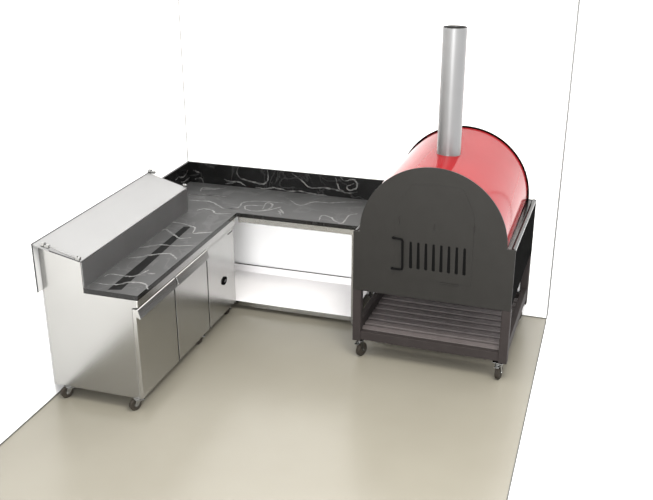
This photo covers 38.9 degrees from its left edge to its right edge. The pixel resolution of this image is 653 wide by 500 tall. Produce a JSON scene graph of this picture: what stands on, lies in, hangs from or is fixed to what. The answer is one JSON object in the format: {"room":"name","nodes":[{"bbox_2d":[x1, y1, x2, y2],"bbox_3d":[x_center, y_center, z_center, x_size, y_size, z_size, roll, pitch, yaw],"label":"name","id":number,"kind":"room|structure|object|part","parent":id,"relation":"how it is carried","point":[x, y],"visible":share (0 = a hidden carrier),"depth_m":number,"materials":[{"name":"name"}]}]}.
{"room":"commercial kitchen","nodes":[
{"label":"commercial kitchen","id":0,"kind":"room"},
{"bbox_2d":[0,0,186,443],"bbox_3d":[-2.350,-0.082,5.094,0.120,3.300,7.120,7,23,16],"label":"wall","id":1,"kind":"structure","parent":0,"point":[92,95],"depth_m":6.40,"materials":[{"name":"paint"}]},
{"bbox_2d":[0,390,60,445],"bbox_3d":[-2.309,1.472,5.648,0.008,0.006,6.994,7,23,16],"label":"baseboard","id":2,"kind":"structure","parent":1,"relation":"attached to","point":[60,390],"depth_m":6.38,"materials":[{"name":"white"}]},
{"bbox_2d":[178,0,187,160],"bbox_3d":[-1.247,-1.321,8.105,0.006,3.300,0.006,7,23,16],"label":"trim","id":3,"kind":"structure","parent":1,"relation":"attached to","point":[178,0],"depth_m":8.04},
{"bbox_2d":[0,295,545,499],"bbox_3d":[-0.796,1.651,5.272,3.382,0.040,7.120,7,23,16],"label":"floor","id":4,"kind":"structure","parent":0,"point":[270,404],"depth_m":6.32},
{"bbox_2d":[31,169,235,410],"bbox_3d":[-1.358,0.236,7.043,0.746,1.230,1.714,7,23,16],"label":"prep table","id":5,"kind":"object","parent":4,"relation":"on","point":[118,346],"visible":0.99,"depth_m":6.52,"materials":[{"name":"metal"}]},
{"bbox_3d":[-1.719,-0.168,6.966,0.006,0.345,1.641,7,23,16],"label":"pane","id":6,"kind":"part","parent":5,"relation":"part of","materials":[{"name":"silver metal"}]},
{"bbox_3d":[-1.757,0.015,6.160,0.239,0.087,0.011,6,23,14],"label":"stay rod","id":7,"kind":"part","parent":5,"relation":"part of","materials":[{"name":"silver metal"}]},
{"bbox_3d":[-1.555,-0.272,6.872,0.330,0.104,1.657,7,23,16],"label":"lid","id":8,"kind":"part","parent":5,"relation":"part of","materials":[{"name":"silver metal"}]},
{"bbox_3d":[-1.394,-0.123,6.917,0.005,0.188,1.613,7,23,16],"label":"step panel","id":9,"kind":"part","parent":5,"relation":"part of","materials":[{"name":"metal"}]},
{"bbox_3d":[-1.188,0.619,6.552,0.058,0.691,0.562,7,23,16],"label":"door","id":10,"kind":"part","parent":5,"relation":"part of","materials":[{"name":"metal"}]},
{"bbox_3d":[-1.015,0.413,7.052,0.058,0.691,0.539,7,23,16],"label":"door","id":11,"kind":"part","parent":5,"relation":"part of","materials":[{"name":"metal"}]},
{"bbox_3d":[-0.865,0.212,7.539,0.026,0.691,0.522,7,23,16],"label":"machine panel","id":12,"kind":"part","parent":5,"relation":"part of","materials":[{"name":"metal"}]},
{"bbox_2d":[83,161,384,300],"bbox_3d":[-0.717,-0.166,7.072,1.860,0.225,2.338,7,23,16],"label":"countertop","id":13,"kind":"structure","parent":5,"relation":"on","point":[217,194],"depth_m":7.73,"materials":[{"name":"black stone"}]},
{"bbox_2d":[234,217,373,323],"bbox_3d":[-0.377,0.039,8.003,1.555,0.862,0.620,7,23,16],"label":"work table","id":14,"kind":"object","parent":4,"relation":"on","point":[287,290],"visible":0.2,"depth_m":8.09,"materials":[{"name":"metal"}]},
{"bbox_3d":[-0.377,-0.337,7.848,1.555,0.050,0.620,7,23,16],"label":"frame","id":15,"kind":"part","parent":14,"relation":"part of","materials":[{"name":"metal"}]},
{"bbox_3d":[0.228,0.237,7.550,0.042,0.800,0.042,7,23,16],"label":"leg","id":16,"kind":"part","parent":14,"relation":"part of","materials":[{"name":"metal"}]},
{"bbox_2d":[352,25,535,378],"bbox_3d":[0.939,-0.447,7.026,1.186,2.505,1.156,7,24,17],"label":"oven","id":17,"kind":"object","parent":4,"relation":"on","point":[443,245],"visible":1,"depth_m":6.69,"materials":[{"name":"grey paint"}]},
{"bbox_3d":[0.239,0.488,7.072,0.064,0.431,0.064,7,24,17],"label":"leg","id":18,"kind":"part","parent":17,"relation":"part of","materials":[{"name":"paint"}]},
{"bbox_3d":[0.408,0.407,7.585,0.044,0.100,1.000,7,24,17],"label":"rail","id":19,"kind":"part","parent":17,"relation":"part of","materials":[{"name":"paint"}]},
{"bbox_3d":[0.516,0.029,6.731,0.096,0.260,0.018,9,24,20],"label":"handle","id":20,"kind":"part","parent":17,"relation":"part of","materials":[{"name":"black metal"}]},
{"bbox_3d":[0.768,0.714,6.963,1.058,0.070,0.044,7,24,17],"label":"rail","id":21,"kind":"part","parent":17,"relation":"part of","materials":[{"name":"paint"}]},
{"bbox_3d":[0.761,-0.101,6.605,1.186,1.014,0.012,7,24,17],"label":"panel","id":22,"kind":"part","parent":17,"relation":"part of","materials":[{"name":"grey paint"}]},
{"bbox_3d":[0.766,-0.111,6.591,0.567,0.725,0.003,7,24,17],"label":"door","id":23,"kind":"part","parent":17,"relation":"part of","materials":[{"name":"black metal"}]},
{"bbox_3d":[1.123,-0.512,7.579,1.186,1.033,0.014,7,24,17],"label":"panel","id":24,"kind":"part","parent":17,"relation":"part of","materials":[{"name":"red metal"}]},
{"bbox_3d":[1.300,0.626,6.736,0.064,0.431,0.064,7,24,17],"label":"leg","id":25,"kind":"part","parent":17,"relation":"part of","materials":[{"name":"paint"}]},
{"bbox_3d":[1.476,0.547,7.245,0.044,0.100,1.000,7,24,17],"label":"rail","id":26,"kind":"part","parent":17,"relation":"part of","materials":[{"name":"paint"}]},
{"bbox_3d":[1.489,-0.193,6.946,0.034,0.034,1.122,7,24,17],"label":"rail","id":27,"kind":"part","parent":17,"relation":"part of","materials":[{"name":"silver metal"}]},
{"bbox_3d":[1.497,0.018,7.019,0.012,0.409,1.103,7,24,17],"label":"panel","id":28,"kind":"part","parent":17,"relation":"part of","materials":[{"name":"metal"}]},
{"bbox_3d":[1.645,0.243,7.666,0.064,0.431,0.064,7,24,17],"label":"leg","id":29,"kind":"part","parent":17,"relation":"part of","materials":[{"name":"paint"}]},
{"bbox_2d":[179,0,577,317],"bbox_3d":[0.323,-1.156,7.703,3.262,3.300,0.120,7,23,16],"label":"wall","id":30,"kind":"structure","parent":0,"point":[348,88],"depth_m":7.60,"materials":[{"name":"paint"}]},
{"bbox_2d":[506,319,546,499],"bbox_3d":[0.799,1.869,4.742,0.006,0.041,6.996,7,23,16],"label":"trim","id":31,"kind":"structure","parent":30,"relation":"attached to","point":[546,319],"depth_m":6.43,"materials":[{"name":"white"}]},
{"bbox_2d":[546,0,579,318],"bbox_3d":[1.881,-0.966,7.242,0.010,3.300,0.124,7,23,16],"label":"trim","id":32,"kind":"structure","parent":30,"relation":"attached to","point":[578,7],"depth_m":7.29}
]}

